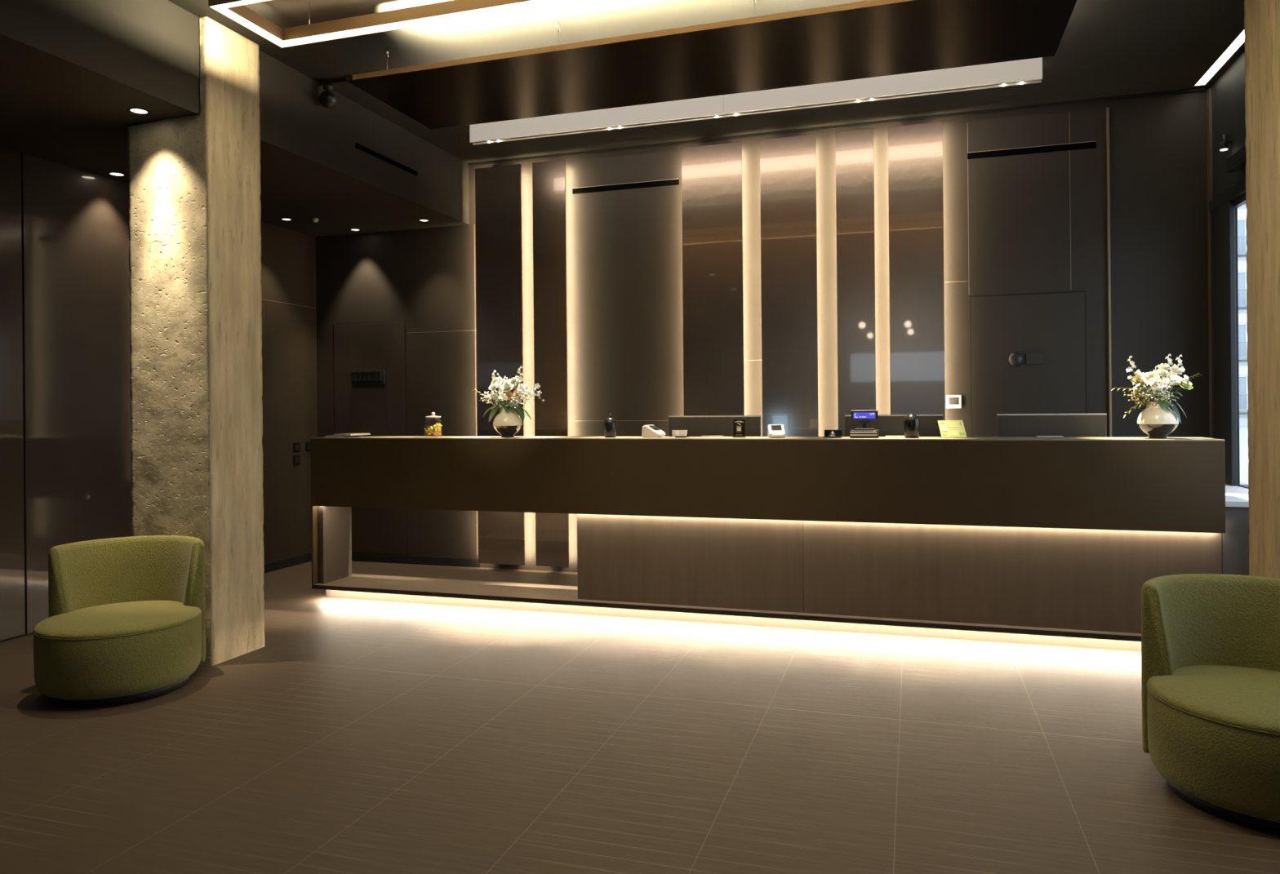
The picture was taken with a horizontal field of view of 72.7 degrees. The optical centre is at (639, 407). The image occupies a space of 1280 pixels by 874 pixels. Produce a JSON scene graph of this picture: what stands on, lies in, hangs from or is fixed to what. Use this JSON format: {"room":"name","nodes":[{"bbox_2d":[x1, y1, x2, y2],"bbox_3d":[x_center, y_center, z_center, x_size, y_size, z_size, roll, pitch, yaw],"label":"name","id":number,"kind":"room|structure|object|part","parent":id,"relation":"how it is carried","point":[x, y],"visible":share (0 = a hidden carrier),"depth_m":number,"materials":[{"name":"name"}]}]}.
{"room":"hotel lobby","nodes":[
{"label":"hotel lobby","id":0,"kind":"room"},
{"bbox_2d":[0,221,317,641],"bbox_3d":[-4.784,-0.317,1.613,0.152,3.320,12.620,-1,0,17],"label":"wall","id":1,"kind":"structure","parent":0,"point":[288,256],"depth_m":7.25,"materials":[{"name":"brown"}]},
{"bbox_2d":[0,146,25,640],"bbox_3d":[-3.885,-0.081,4.185,0.025,2.808,1.865,-1,0,17],"label":"wall panel","id":2,"kind":"object","parent":1,"relation":"attached to","point":[12,601],"visible":1,"depth_m":5.00,"materials":[{"name":"black"}]},
{"bbox_2d":[21,152,131,633],"bbox_3d":[-3.434,-0.085,5.622,0.025,2.808,1.125,-1,0,17],"label":"wall panel","id":3,"kind":"object","parent":1,"relation":"attached to","point":[75,231],"visible":0.51,"depth_m":5.37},
{"bbox_2d":[263,552,311,573],"bbox_3d":[-3.027,1.292,6.904,0.012,0.070,1.458,-1,0,17],"label":"baseboard","id":4,"kind":"structure","parent":1,"relation":"attached to","point":[269,567],"depth_m":7.22,"materials":[{"name":"black"}]},
{"bbox_2d":[293,455,300,465],"bbox_3d":[-2.895,0.444,7.346,0.014,0.080,0.080,-1,0,17],"label":"switch plate","id":5,"kind":"object","parent":1,"relation":"attached to","point":[296,459],"visible":1,"depth_m":7.33,"materials":[{"name":"black plastic"}]},
{"bbox_2d":[293,442,300,452],"bbox_3d":[-2.896,0.337,7.348,0.014,0.080,0.080,-1,0,17],"label":"switch plate","id":6,"kind":"object","parent":1,"relation":"attached to","point":[296,446],"visible":1,"depth_m":7.34,"materials":[{"name":"black plastic"}]},
{"bbox_2d":[305,441,311,451],"bbox_3d":[-2.849,0.335,7.496,0.014,0.080,0.080,-1,0,17],"label":"switch plate","id":7,"kind":"object","parent":1,"relation":"attached to","point":[308,445],"visible":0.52,"depth_m":7.47,"materials":[{"name":"black plastic"}]},
{"bbox_2d":[0,0,469,236],"bbox_3d":[-4.010,-1.794,1.367,1.500,0.620,12.620,-1,0,17],"label":"soffit","id":8,"kind":"structure","parent":0,"point":[72,72],"depth_m":4.91,"materials":[{"name":"grey paint"}]},
{"bbox_2d":[108,172,124,176],"bbox_3d":[-3.334,-1.488,5.546,0.092,0.004,0.092,-1,0,17],"label":"recessed light","id":9,"kind":"object","parent":8,"relation":"attached to","point":[117,174],"visible":1,"depth_m":5.55,"materials":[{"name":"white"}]},
{"bbox_2d":[128,107,149,114],"bbox_3d":[-2.525,-1.496,4.386,0.092,0.004,0.092,-1,0,17],"label":"recessed light","id":10,"kind":"object","parent":8,"relation":"attached to","point":[137,110],"visible":1,"depth_m":4.38,"materials":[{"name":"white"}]},
{"bbox_2d":[280,217,291,220],"bbox_3d":[-2.801,-1.493,6.895,0.080,0.004,0.080,-1,0,17],"label":"recessed light","id":11,"kind":"object","parent":8,"relation":"attached to","point":[283,219],"visible":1,"depth_m":6.89,"materials":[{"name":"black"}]},
{"bbox_2d":[312,217,318,222],"bbox_3d":[-2.566,-1.479,6.885,0.048,0.037,0.048,-1,0,17],"label":"smoke detector","id":12,"kind":"object","parent":8,"relation":"attached to","point":[314,220],"visible":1,"depth_m":6.87,"materials":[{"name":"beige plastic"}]},
{"bbox_2d":[355,142,417,177],"bbox_3d":[-1.750,-1.718,6.058,0.007,0.040,0.744,-1,0,17],"label":"slot vent","id":13,"kind":"object","parent":8,"relation":"attached to","point":[359,147],"visible":1,"depth_m":6.02,"materials":[{"name":"black metal"}]},
{"bbox_2d":[0,561,1279,873],"bbox_3d":[-1.502,1.373,0.668,6.950,0.120,12.770,-1,0,17],"label":"floor","id":14,"kind":"structure","parent":0,"point":[362,736],"depth_m":3.26,"materials":[{"name":"tile"}]},
{"bbox_2d":[32,535,205,708],"bbox_3d":[-2.458,0.990,4.135,0.717,0.664,0.734,-1,0,17],"label":"armchair","id":15,"kind":"object","parent":14,"relation":"on","point":[126,623],"visible":1,"depth_m":4.06,"materials":[{"name":"green fabric"}]},
{"bbox_2d":[33,600,200,639],"bbox_3d":[-2.448,0.985,4.104,0.677,0.045,0.677,-1,0,17],"label":"seat cushion","id":16,"kind":"object","parent":15,"relation":"on","point":[86,620],"depth_m":4.00,"materials":[{"name":"green fabric"}]},
{"bbox_3d":[-2.447,1.143,4.104,0.678,0.278,0.678,-1,0,17],"label":"seat","id":17,"kind":"part","parent":15,"relation":"part of","materials":[{"name":"green fabric"}]},
{"bbox_3d":[-2.513,0.960,4.341,0.674,0.604,0.313,-1,0,-15],"label":"backrest","id":18,"kind":"part","parent":15,"relation":"part of","materials":[{"name":"green fabric"}]},
{"bbox_2d":[127,16,264,666],"bbox_3d":[-2.390,-0.338,4.698,0.525,3.318,0.378,-1,0,17],"label":"concrete pillar","id":19,"kind":"structure","parent":14,"relation":"on","point":[196,381],"depth_m":4.54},
{"bbox_2d":[310,435,1225,651],"bbox_3d":[0.397,0.739,5.338,5.408,1.115,0.420,-1,0,17],"label":"reception desk","id":20,"kind":"object","parent":14,"relation":"on","point":[1056,541],"visible":0.84,"depth_m":4.95,"materials":[{"name":"brown wood"}]},
{"bbox_3d":[-2.177,0.885,6.144,0.012,0.652,0.420,-1,0,17],"label":"frame","id":21,"kind":"part","parent":20,"relation":"part of","materials":[{"name":"brown wood"}]},
{"bbox_3d":[-2.149,0.914,6.128,0.050,0.590,0.315,-1,0,17],"label":"panel","id":22,"kind":"part","parent":20,"relation":"part of","materials":[{"name":"brown wood"}]},
{"bbox_2d":[324,435,360,437],"bbox_3d":[-2.067,0.197,6.056,0.150,0.012,0.200,-1,0,15],"label":"leaflet","id":23,"kind":"object","parent":20,"relation":"on","point":[330,436],"visible":0.82,"depth_m":5.97,"materials":[{"name":"white paper"}]},
{"bbox_2d":[333,433,370,435],"bbox_3d":[-1.996,0.185,6.033,0.150,0.012,0.200,-1,0,23],"label":"leaflet","id":24,"kind":"object","parent":23,"relation":"on","point":[335,434],"visible":1,"depth_m":5.96,"materials":[{"name":"white paper"}]},
{"bbox_2d":[424,412,442,437],"bbox_3d":[-1.387,0.113,5.843,0.115,0.168,0.115,-1,0,17],"label":"glass jar","id":25,"kind":"object","parent":20,"relation":"on","point":[433,414],"visible":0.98,"depth_m":5.82,"materials":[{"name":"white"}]},
{"bbox_3d":[-1.388,0.049,5.843,0.104,0.040,0.104,-1,0,17],"label":"lid","id":26,"kind":"part","parent":25,"relation":"part of","materials":[{"name":"white"}]},
{"bbox_2d":[493,408,522,437],"bbox_3d":[-0.866,0.097,5.689,0.189,0.192,0.189,-1,0,17],"label":"vase","id":27,"kind":"object","parent":20,"relation":"on","point":[508,424],"visible":0.97,"depth_m":5.63,"materials":[{"name":"white ceramic"}]},
{"bbox_2d":[471,365,544,422],"bbox_3d":[-0.859,-0.086,5.671,0.503,0.369,0.228,-1,0,33],"label":"flower bouquet","id":28,"kind":"object","parent":27,"relation":"in","point":[507,385],"visible":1,"depth_m":5.64,"materials":[{"name":"white plant"}]},
{"bbox_2d":[604,413,616,437],"bbox_3d":[-0.187,0.112,5.466,0.082,0.149,0.082,-1,0,17],"label":"bottle","id":29,"kind":"object","parent":20,"relation":"on","point":[610,424],"visible":0.96,"depth_m":5.43,"materials":[{"name":"black glass"}]},
{"bbox_2d":[641,425,665,437],"bbox_3d":[0.088,0.146,5.382,0.128,0.077,0.096,-1,0,35],"label":"card terminal","id":30,"kind":"object","parent":20,"relation":"on","point":[648,431],"visible":0.96,"depth_m":5.35,"materials":[{"name":"beige plastic"}]},
{"bbox_2d":[671,430,689,437],"bbox_3d":[0.242,0.160,5.332,0.104,0.046,0.090,-1,0,17],"label":"desk tray","id":31,"kind":"object","parent":20,"relation":"on","point":[687,434],"visible":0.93,"depth_m":5.33,"materials":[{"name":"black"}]},
{"bbox_2d":[671,430,675,435],"bbox_3d":[0.210,0.157,5.342,0.026,0.036,0.012,-1,0,3],"label":"business card","id":32,"kind":"object","parent":31,"relation":"in","point":[673,432],"visible":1,"depth_m":5.34,"materials":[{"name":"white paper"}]},
{"bbox_2d":[675,430,679,435],"bbox_3d":[0.231,0.157,5.336,0.026,0.036,0.012,-1,0,24],"label":"business card","id":33,"kind":"object","parent":31,"relation":"in","point":[677,431],"visible":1,"depth_m":5.33,"materials":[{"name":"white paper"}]},
{"bbox_2d":[679,430,683,435],"bbox_3d":[0.253,0.156,5.329,0.026,0.036,0.012,-1,0,7],"label":"business card","id":34,"kind":"object","parent":31,"relation":"in","point":[681,432],"visible":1,"depth_m":5.33,"materials":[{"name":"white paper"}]},
{"bbox_2d":[683,430,687,435],"bbox_3d":[0.276,0.156,5.322,0.026,0.036,0.012,-1,0,35],"label":"business card","id":35,"kind":"object","parent":31,"relation":"in","point":[685,432],"visible":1,"depth_m":5.32,"materials":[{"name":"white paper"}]},
{"bbox_2d":[311,585,1141,641],"bbox_3d":[0.401,1.202,5.338,5.408,0.026,0.420,-1,0,17],"label":"shelf","id":36,"kind":"object","parent":20,"relation":"attached to","point":[544,594],"depth_m":5.11,"materials":[{"name":"black"}]},
{"bbox_2d":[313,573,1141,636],"bbox_3d":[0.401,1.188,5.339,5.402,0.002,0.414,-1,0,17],"label":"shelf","id":37,"kind":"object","parent":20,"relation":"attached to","point":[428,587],"depth_m":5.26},
{"bbox_2d":[732,421,746,437],"bbox_3d":[0.595,0.124,5.221,0.072,0.112,0.044,-1,0,17],"label":"sign","id":38,"kind":"object","parent":20,"relation":"on","point":[739,428],"visible":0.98,"depth_m":5.21,"materials":[{"name":"plastic"}]},
{"bbox_2d":[310,435,1224,440],"bbox_3d":[0.383,0.185,5.309,5.408,0.007,0.360,-1,0,17],"label":"countertop","id":39,"kind":"structure","parent":20,"relation":"on","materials":[{"name":"brown stone"}]},
{"bbox_2d":[767,424,785,438],"bbox_3d":[0.810,0.139,5.154,0.096,0.077,0.128,-1,0,3],"label":"card terminal","id":40,"kind":"object","parent":20,"relation":"on","point":[774,431],"visible":1,"depth_m":5.12,"materials":[{"name":"beige plastic"}]},
{"bbox_2d":[822,430,842,438],"bbox_3d":[1.119,0.152,5.057,0.104,0.046,0.090,-1,0,17],"label":"desk tray","id":41,"kind":"object","parent":20,"relation":"on","point":[838,433],"visible":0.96,"depth_m":5.08,"materials":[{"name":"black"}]},
{"bbox_2d":[828,431,835,436],"bbox_3d":[1.115,0.150,5.046,0.044,0.034,0.044,-1,0,17],"label":"bell","id":42,"kind":"object","parent":41,"relation":"in","point":[832,433],"visible":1,"depth_m":5.03,"materials":[{"name":"silver metal"}]},
{"bbox_2d":[849,430,879,438],"bbox_3d":[1.293,0.151,5.012,0.156,0.044,0.126,-1,0,17],"label":"receipt printer","id":43,"kind":"object","parent":20,"relation":"on","point":[853,433],"visible":1,"depth_m":4.95,"materials":[{"name":"black plastic"}]},
{"bbox_2d":[851,409,877,430],"bbox_3d":[1.293,0.072,5.013,0.148,0.115,0.090,-1,0,17],"label":"display","id":44,"kind":"object","parent":43,"relation":"on","point":[864,417],"visible":1,"depth_m":5.00,"materials":[{"name":"black plastic"}]},
{"bbox_3d":[1.275,0.884,4.918,3.483,0.590,0.027,-1,0,17],"label":"panel","id":45,"kind":"part","parent":20,"relation":"part of","materials":[{"name":"brown wood"}]},
{"bbox_2d":[903,413,919,438],"bbox_3d":[1.538,0.102,4.926,0.089,0.138,0.089,-1,0,17],"label":"urn","id":46,"kind":"object","parent":20,"relation":"on","point":[911,422],"visible":1,"depth_m":4.89,"materials":[{"name":"black"}]},
{"bbox_2d":[937,420,966,437],"bbox_3d":[1.750,0.120,4.870,0.148,0.098,0.082,-1,0,-5],"label":"card stand","id":47,"kind":"object","parent":20,"relation":"on","point":[948,428],"visible":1,"depth_m":4.88,"materials":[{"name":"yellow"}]},
{"bbox_2d":[940,426,960,431],"bbox_3d":[1.742,0.118,4.877,0.116,0.025,0.014,-1,0,-5],"label":"print","id":48,"kind":"object","parent":47,"relation":"attached to","point":[942,428],"depth_m":4.88,"materials":[{"name":"beige paper"}]},
{"bbox_2d":[940,422,964,435],"bbox_3d":[1.750,0.119,4.877,0.128,0.078,0.043,-1,0,-5],"label":"print","id":49,"kind":"object","parent":47,"relation":"attached to","point":[947,428],"depth_m":4.88,"materials":[{"name":"yellow paper"}]},
{"bbox_2d":[1137,401,1178,438],"bbox_3d":[2.717,0.065,4.567,0.189,0.192,0.189,-1,0,17],"label":"vase","id":50,"kind":"object","parent":20,"relation":"on","point":[1157,422],"visible":0.94,"depth_m":4.51,"materials":[{"name":"white ceramic"}]},
{"bbox_2d":[1111,353,1201,423],"bbox_3d":[2.700,-0.100,4.550,0.364,0.367,0.234,-1,0,-16],"label":"flower bouquet","id":51,"kind":"object","parent":50,"relation":"in","point":[1143,379],"visible":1,"depth_m":4.53,"materials":[{"name":"beige plant"}]},
{"bbox_2d":[1141,573,1279,835],"bbox_3d":[2.067,0.950,2.887,0.684,0.664,0.742,-1,0,17],"label":"armchair","id":52,"kind":"object","parent":14,"relation":"on","point":[1211,642],"visible":1,"depth_m":2.92,"materials":[{"name":"green fabric"}]},
{"bbox_3d":[2.134,0.919,3.085,0.674,0.604,0.324,-1,0,17],"label":"backrest","id":53,"kind":"part","parent":52,"relation":"part of","materials":[{"name":"green fabric"}]},
{"bbox_2d":[1146,665,1279,734],"bbox_3d":[2.057,0.945,2.858,0.677,0.045,0.677,-1,0,17],"label":"seat cushion","id":54,"kind":"object","parent":52,"relation":"on","point":[1238,700],"depth_m":2.83,"materials":[{"name":"green fabric"}]},
{"bbox_3d":[2.058,1.103,2.858,0.678,0.278,0.678,-1,0,17],"label":"seat","id":55,"kind":"part","parent":52,"relation":"part of","materials":[{"name":"green fabric"}]},
{"bbox_2d":[1244,0,1279,578],"bbox_3d":[2.600,-0.382,3.295,0.403,3.318,0.375,-1,0,17],"label":"concrete pillar","id":56,"kind":"structure","parent":14,"relation":"on","point":[1261,17],"depth_m":3.37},
{"bbox_3d":[1.473,0.912,5.544,3.480,0.750,0.600,-1,0,17],"label":"work table","id":57,"kind":"object","parent":14,"relation":"on","visible":0},
{"bbox_2d":[668,415,760,436],"bbox_3d":[0.496,0.299,5.740,0.611,0.493,0.190,-1,0,17],"label":"monitor","id":58,"kind":"object","parent":57,"relation":"on","point":[697,425],"visible":0.38,"depth_m":5.69,"materials":[{"name":"grey"}]},
{"bbox_2d":[844,414,942,436],"bbox_3d":[1.575,0.289,5.402,0.580,0.493,0.190,-1,0,17],"label":"monitor","id":59,"kind":"object","parent":57,"relation":"on","point":[886,424],"visible":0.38,"depth_m":5.36,"materials":[{"name":"grey"}]},
{"bbox_2d":[1035,435,1062,436],"bbox_3d":[2.354,0.346,4.999,0.136,0.366,0.087,-1,0,17],"label":"scanner","id":60,"kind":"object","parent":57,"relation":"on","point":[1036,436],"visible":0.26,"depth_m":4.97,"materials":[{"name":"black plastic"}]},
{"bbox_2d":[996,413,1106,436],"bbox_3d":[2.421,0.282,5.137,0.585,0.493,0.190,-1,0,17],"label":"monitor","id":61,"kind":"object","parent":57,"relation":"on","point":[1007,424],"visible":0.39,"depth_m":5.09,"materials":[{"name":"grey"}]},
{"bbox_2d":[168,0,1244,163],"bbox_3d":[-0.746,-2.073,0.422,5.300,0.120,12.770,-1,0,17],"label":"ceiling","id":62,"kind":"structure","parent":0,"point":[1106,48],"depth_m":4.88,"materials":[{"name":"grey paint"}]},
{"bbox_2d":[318,78,346,108],"bbox_3d":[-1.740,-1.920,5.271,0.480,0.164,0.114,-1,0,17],"label":"security camera","id":63,"kind":"object","parent":62,"relation":"attached to","point":[327,99],"visible":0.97,"depth_m":5.30,"materials":[{"name":"grey plastic"}]},
{"bbox_2d":[208,0,579,47],"bbox_3d":[-0.079,-1.922,3.586,3.762,0.194,0.477,-1,0,17],"label":"ring pendant light","id":64,"kind":"object","parent":62,"relation":"hanging from","point":[235,10],"visible":1,"depth_m":4.12,"materials":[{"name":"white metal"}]},
{"bbox_2d":[346,0,1076,128],"bbox_3d":[0.267,-1.912,4.622,3.653,0.221,0.880,-1,0,17],"label":"ceiling panel","id":65,"kind":"object","parent":62,"relation":"hanging from","point":[868,38],"visible":1,"depth_m":4.51,"materials":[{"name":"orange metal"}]},
{"bbox_2d":[469,57,1042,145],"bbox_3d":[0.574,-1.958,5.646,3.722,0.134,0.050,-1,0,17],"label":"light","id":66,"kind":"object","parent":62,"relation":"hanging from","point":[1027,71],"visible":0.98,"depth_m":5.55,"materials":[{"name":"grey"}]},
{"bbox_2d":[1191,27,1244,88],"bbox_3d":[2.985,-2.044,3.714,0.068,0.006,3.885,-1,0,17],"label":"recessed light","id":67,"kind":"object","parent":62,"relation":"in","point":[1238,41],"visible":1,"depth_m":5.12,"materials":[{"name":"white plastic"}]},
{"bbox_2d":[315,90,1209,572],"bbox_3d":[0.369,-0.363,6.689,6.950,3.320,0.152,-1,0,17],"label":"wall","id":68,"kind":"structure","parent":0,"point":[1030,223],"depth_m":6.30,"materials":[{"name":"brown"}]},
{"bbox_2d":[333,320,407,555],"bbox_3d":[-2.315,0.260,7.451,0.714,1.982,0.006,-1,0,17],"label":"door","id":69,"kind":"structure","parent":68,"relation":"in","point":[374,409],"depth_m":7.44,"materials":[{"name":"black wood"}]},
{"bbox_2d":[350,370,385,384],"bbox_3d":[-2.328,-0.259,7.433,0.330,0.114,0.034,-1,0,17],"label":"door sign","id":70,"kind":"object","parent":69,"relation":"attached to","point":[358,377],"visible":1,"depth_m":7.42,"materials":[{"name":"black"}]},
{"bbox_2d":[351,552,479,568],"bbox_3d":[0.431,1.261,6.590,6.800,0.070,0.012,-1,0,17],"label":"baseboard","id":71,"kind":"structure","parent":68,"relation":"attached to","point":[369,557],"depth_m":7.31,"materials":[{"name":"black wood"}]},
{"bbox_2d":[475,164,524,565],"bbox_3d":[-1.110,-0.340,7.021,0.407,3.190,0.102,-1,0,17],"label":"wall panel","id":72,"kind":"object","parent":68,"relation":"attached to","point":[498,189],"visible":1,"depth_m":6.97,"materials":[{"name":"brown wood"}]},
{"bbox_2d":[532,159,568,567],"bbox_3d":[-0.690,-0.344,6.889,0.279,3.190,0.102,-1,0,17],"label":"wall panel","id":73,"kind":"object","parent":68,"relation":"attached to","point":[548,178],"visible":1,"depth_m":6.84,"materials":[{"name":"brown wood"}]},
{"bbox_2d":[572,177,679,194],"bbox_3d":[-0.119,-1.719,6.757,0.870,0.046,0.007,-1,0,17],"label":"air vent","id":74,"kind":"object","parent":68,"relation":"in","point":[671,181],"visible":1,"depth_m":6.75,"materials":[{"name":"black metal"}]},
{"bbox_2d":[681,142,744,416],"bbox_3d":[0.557,-0.355,6.499,0.457,3.190,0.102,-1,0,17],"label":"wall panel","id":75,"kind":"object","parent":68,"relation":"attached to","point":[712,200],"visible":0.59,"depth_m":6.45,"materials":[{"name":"beige wood"}]},
{"bbox_2d":[760,133,818,436],"bbox_3d":[1.094,-0.360,6.331,0.402,3.190,0.102,-1,0,17],"label":"wall panel","id":76,"kind":"object","parent":68,"relation":"attached to","point":[788,165],"visible":0.61,"depth_m":6.28,"materials":[{"name":"beige"}]},
{"bbox_2d":[468,86,1208,166],"bbox_3d":[1.116,-2.020,6.359,5.280,0.020,0.025,-1,0,17],"label":"trim","id":77,"kind":"structure","parent":68,"relation":"attached to","point":[1205,88],"depth_m":6.20,"materials":[{"name":"black"}]},
{"bbox_2d":[835,128,875,436],"bbox_3d":[1.542,-0.364,6.190,0.263,3.190,0.102,-1,0,17],"label":"wall panel","id":78,"kind":"object","parent":68,"relation":"attached to","point":[855,149],"visible":0.56,"depth_m":6.14,"materials":[{"name":"beige"}]},
{"bbox_2d":[888,121,945,420],"bbox_3d":[1.931,-0.367,6.068,0.361,3.190,0.102,-1,0,17],"label":"wall panel","id":79,"kind":"object","parent":68,"relation":"attached to","point":[915,151],"visible":0.56,"depth_m":6.02,"materials":[{"name":"beige"}]},
{"bbox_2d":[946,395,961,408],"bbox_3d":[2.176,-0.041,6.036,0.100,0.092,0.018,-1,0,17],"label":"wall thermostat","id":80,"kind":"object","parent":68,"relation":"attached to","point":[952,401],"visible":1,"depth_m":6.03,"materials":[{"name":"beige plastic"}]},
{"bbox_2d":[969,290,1086,436],"bbox_3d":[2.631,0.216,5.901,0.722,1.982,0.006,-1,0,17],"label":"door","id":81,"kind":"structure","parent":68,"relation":"in","point":[1053,324],"depth_m":5.90,"materials":[{"name":"black wood"}]},
{"bbox_2d":[1008,352,1044,366],"bbox_3d":[2.616,-0.329,5.895,0.218,0.096,0.012,-1,0,17],"label":"door knob","id":82,"kind":"object","parent":81,"relation":"attached to","point":[1015,359],"visible":1,"depth_m":5.89,"materials":[{"name":"black metal"}]},
{"bbox_2d":[967,140,1096,159],"bbox_3d":[2.644,-1.744,5.891,0.800,0.046,0.007,-1,0,17],"label":"air vent","id":83,"kind":"object","parent":68,"relation":"in","point":[1087,144],"visible":1,"depth_m":5.89,"materials":[{"name":"black metal"}]},
{"bbox_2d":[1106,106,1111,436],"bbox_3d":[3.098,-0.388,5.740,0.012,3.180,0.030,-1,0,17],"label":"trim","id":84,"kind":"structure","parent":68,"relation":"attached to","point":[1107,108],"depth_m":5.73,"materials":[{"name":"brown metal"}]},
{"bbox_2d":[1208,49,1245,484],"bbox_3d":[1.918,-0.377,-0.408,0.250,3.320,12.770,-1,0,17],"label":"wall","id":85,"kind":"structure","parent":0,"point":[1228,91],"depth_m":5.20,"materials":[{"name":"grey"}]},
{"bbox_2d":[1206,88,1214,438],"bbox_3d":[3.645,-0.782,5.557,0.015,2.500,0.050,-1,0,17],"label":"trim","id":86,"kind":"structure","parent":85,"relation":"attached to","point":[1209,107],"depth_m":5.54,"materials":[{"name":"grey"}]},
{"bbox_2d":[1219,133,1231,151],"bbox_3d":[3.503,-1.587,5.207,0.062,0.089,0.044,-1,0,17],"label":"spotlight","id":87,"kind":"object","parent":85,"relation":"attached to","point":[1224,140],"visible":1,"depth_m":5.19,"materials":[{"name":"black plastic"}]},
{"bbox_2d":[1208,176,1248,488],"bbox_3d":[3.167,-0.401,3.848,0.150,1.805,3.440,-1,0,17],"label":"window","id":88,"kind":"structure","parent":85,"relation":"in","point":[1222,207],"depth_m":5.23,"materials":[{"name":"black metal"}]},
{"bbox_2d":[1226,144,1246,172],"bbox_3d":[3.415,-1.420,4.920,0.062,0.080,0.400,-1,0,17],"label":"curtain","id":89,"kind":"object","parent":85,"relation":"attached to","point":[1235,162],"visible":0.52,"depth_m":4.97,"materials":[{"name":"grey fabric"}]},
{"bbox_2d":[1226,155,1245,171],"bbox_3d":[3.386,-1.393,4.929,0.002,0.015,0.360,-1,0,17],"label":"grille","id":90,"kind":"object","parent":89,"relation":"attached to","point":[1240,159],"depth_m":4.97,"materials":[{"name":"black metal"}]},
{"bbox_2d":[1222,506,1249,575],"bbox_3d":[3.303,0.883,4.976,0.348,0.775,1.348,-1,0,17],"label":"wall","id":91,"kind":"structure","parent":0,"point":[1235,541],"depth_m":4.37,"materials":[{"name":"grey"}]},
{"bbox_2d":[1225,481,1248,507],"bbox_3d":[3.348,0.480,4.928,0.466,0.030,1.315,-1,0,17],"label":"window sill","id":92,"kind":"structure","parent":91,"relation":"on","point":[1237,496],"depth_m":4.57,"materials":[{"name":"white"}]},
{"label":"outside","id":93,"kind":"structure","parent":0,"visible":0},
{"bbox_2d":[1239,426,1248,483],"bbox_3d":[43.088,1.142,33.659,57.920,0.150,130.000,-1,0,17],"label":"ground","id":94,"kind":"structure","parent":93,"point":[1243,430],"depth_m":24.71,"materials":[{"name":"white"}]},
{"bbox_2d":[1237,203,1248,426],"bbox_3d":[38.167,-7.390,56.791,16.200,17.000,8.750,-1,0,17],"label":"apartment building","id":95,"kind":"structure","parent":94,"relation":"on","point":[1242,211],"depth_m":53.34,"materials":[{"name":"white"}]},
{"bbox_3d":[36.862,-10.478,53.382,0.360,2.000,0.020,-1,0,17],"label":"pane","id":96,"kind":"part","parent":95,"relation":"part of","materials":[{"name":"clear glass"}]},
{"bbox_3d":[36.891,-7.279,53.382,0.360,2.000,0.020,-1,0,17],"label":"pane","id":97,"kind":"part","parent":95,"relation":"part of","materials":[{"name":"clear glass"}]},
{"bbox_3d":[36.919,-4.079,53.382,0.360,2.000,0.020,-1,0,17],"label":"pane","id":98,"kind":"part","parent":95,"relation":"part of","materials":[{"name":"clear glass"}]},
{"bbox_3d":[37.007,-12.315,53.227,16.200,0.170,0.220,-1,0,17],"label":"cornice","id":99,"kind":"part","parent":95,"relation":"part of","materials":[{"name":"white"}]},
{"bbox_3d":[37.035,-9.115,53.227,16.200,0.170,0.220,-1,0,17],"label":"cornice","id":100,"kind":"part","parent":95,"relation":"part of","materials":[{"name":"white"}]},
{"bbox_3d":[36.948,-0.879,53.382,0.360,2.000,0.020,-1,0,17],"label":"pane","id":101,"kind":"part","parent":95,"relation":"part of","materials":[{"name":"clear glass"}]},
{"bbox_3d":[37.064,-5.915,53.227,16.200,0.170,0.220,-1,0,17],"label":"cornice","id":102,"kind":"part","parent":95,"relation":"part of","materials":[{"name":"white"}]},
{"bbox_3d":[37.092,-2.715,53.227,16.200,0.170,0.220,-1,0,17],"label":"cornice","id":103,"kind":"part","parent":95,"relation":"part of","materials":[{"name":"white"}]},
{"bbox_3d":[37.121,0.485,53.227,16.200,0.170,0.220,-1,0,17],"label":"cornice","id":104,"kind":"part","parent":95,"relation":"part of","materials":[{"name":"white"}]}
]}

